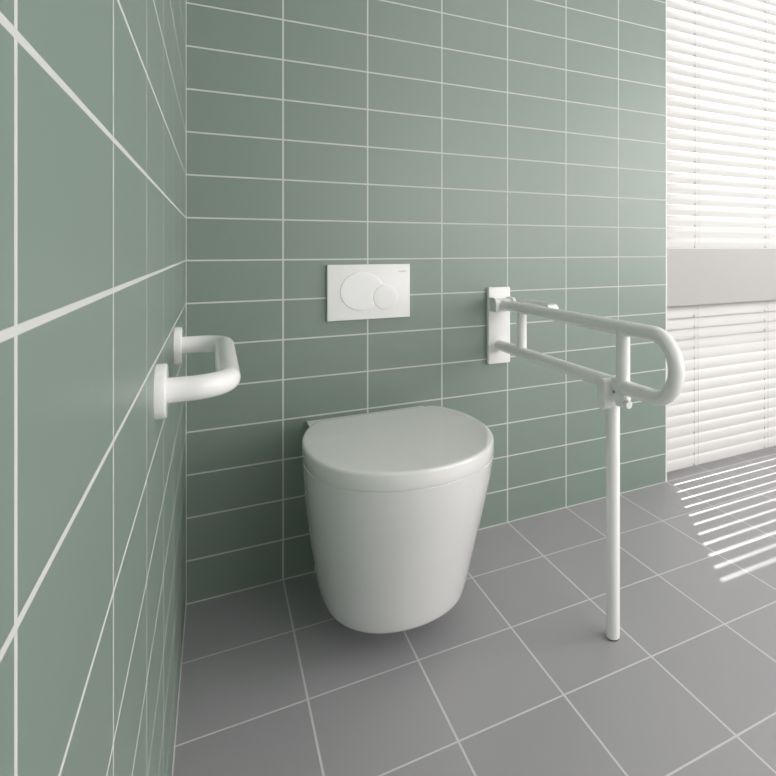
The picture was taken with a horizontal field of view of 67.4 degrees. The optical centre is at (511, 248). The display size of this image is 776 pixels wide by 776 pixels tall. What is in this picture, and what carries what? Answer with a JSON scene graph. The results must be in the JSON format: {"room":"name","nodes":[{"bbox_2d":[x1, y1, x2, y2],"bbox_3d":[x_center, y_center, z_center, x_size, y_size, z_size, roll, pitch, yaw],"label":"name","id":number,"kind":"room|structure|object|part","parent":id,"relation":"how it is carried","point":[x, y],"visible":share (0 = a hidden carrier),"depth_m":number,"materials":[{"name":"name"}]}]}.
{"room":"accessible bathroom","nodes":[
{"label":"accessible bathroom","id":0,"kind":"room"},
{"bbox_2d":[0,0,185,775],"bbox_3d":[-0.136,-0.373,-0.046,0.150,2.600,3.860,0,0,-28],"label":"wall","id":1,"kind":"structure","parent":0,"point":[93,92],"depth_m":0.34,"materials":[{"name":"green tile"}]},
{"bbox_2d":[154,327,240,419],"bbox_3d":[-0.504,0.184,0.918,0.100,0.070,0.457,0,0,-28],"label":"grab bar","id":2,"kind":"object","parent":1,"relation":"attached to","point":[226,376],"visible":1,"depth_m":0.76,"materials":[{"name":"white metal"}]},
{"bbox_2d":[186,0,665,603],"bbox_3d":[-0.180,-0.373,1.966,1.652,2.600,0.260,0,0,-28],"label":"wall","id":3,"kind":"structure","parent":0,"point":[475,146],"depth_m":1.75,"materials":[{"name":"green tile"}]},
{"bbox_2d":[327,264,409,320],"bbox_3d":[-0.425,0.128,1.682,0.246,0.163,0.014,0,0,-28],"label":"flush plate","id":4,"kind":"object","parent":3,"relation":"attached to","point":[358,291],"visible":1,"depth_m":1.67,"materials":[{"name":"white plastic"}]},
{"bbox_2d":[301,406,493,633],"bbox_3d":[-0.296,0.659,1.429,0.450,0.400,0.580,0,0,-28],"label":"toilet","id":5,"kind":"object","parent":3,"relation":"attached to","point":[395,499],"visible":1,"depth_m":1.23,"materials":[{"name":"white ceramic"}]},
{"bbox_3d":[-0.269,0.477,1.378,0.450,0.037,0.463,0,0,-28],"label":"lid","id":6,"kind":"part","parent":5,"relation":"part of","materials":[{"name":"white plastic"}]},
{"bbox_2d":[487,286,684,640],"bbox_3d":[0.164,0.527,1.524,0.114,0.799,0.843,0,0,-28],"label":"support rail","id":7,"kind":"object","parent":3,"relation":"attached to","point":[613,392],"visible":1,"depth_m":1.33,"materials":[{"name":"metal"}]},
{"bbox_3d":[-0.044,0.255,1.882,0.080,0.254,0.015,0,0,-28],"label":"wall plate","id":8,"kind":"part","parent":7,"relation":"part of","materials":[{"name":"white metal"}]},
{"bbox_3d":[0.241,0.647,1.343,0.033,0.555,0.033,0,0,-28],"label":"leg","id":9,"kind":"part","parent":7,"relation":"part of","materials":[{"name":"white metal"}]},
{"bbox_3d":[0.262,0.355,1.290,0.019,0.019,0.024,0,0,-28],"label":"knob","id":10,"kind":"part","parent":7,"relation":"part of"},
{"bbox_2d":[666,0,666,481],"bbox_3d":[0.554,-0.373,2.353,0.006,2.600,0.261,0,0,-28],"label":"trim","id":11,"kind":"structure","parent":3,"relation":"attached to","point":[666,0],"depth_m":2.24,"materials":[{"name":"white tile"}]},
{"bbox_2d":[667,249,775,306],"bbox_3d":[1.456,-0.373,2.838,2.040,2.598,0.250,0,0,-28],"label":"wall","id":12,"kind":"structure","parent":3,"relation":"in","point":[694,276],"depth_m":2.40,"materials":[{"name":"white paint"}]},
{"bbox_2d":[667,0,775,247],"bbox_3d":[1.496,-0.836,2.755,2.028,1.668,0.050,0,0,-28],"label":"blind","id":13,"kind":"object","parent":3,"relation":"attached to","point":[735,231],"visible":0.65,"depth_m":2.43,"materials":[{"name":"white plastic"}]},
{"bbox_3d":[0.773,-0.806,2.353,0.023,1.606,0.007,0,0,-28],"label":"ladder cord","id":14,"kind":"part","parent":13,"relation":"part of","materials":[{"name":"white fabric"}]},
{"bbox_3d":[1.158,-0.806,2.557,0.023,1.606,0.007,0,0,-28],"label":"ladder cord","id":15,"kind":"part","parent":13,"relation":"part of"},
{"bbox_2d":[667,300,775,471],"bbox_3d":[1.495,0.535,2.757,2.028,0.752,0.046,0,0,-28],"label":"blind","id":16,"kind":"object","parent":3,"relation":"attached to","point":[725,406],"visible":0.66,"depth_m":2.44,"materials":[{"name":"white plastic"}]},
{"bbox_3d":[0.771,0.557,2.357,0.023,0.707,0.005,0,0,-28],"label":"ladder cord","id":17,"kind":"part","parent":16,"relation":"part of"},
{"bbox_2d":[172,446,775,775],"bbox_3d":[1.589,1.002,0.865,4.050,0.150,3.860,0,0,-28],"label":"floor","id":18,"kind":"structure","parent":0,"point":[523,676],"depth_m":1.26,"materials":[{"name":"grey tile"}]}
]}

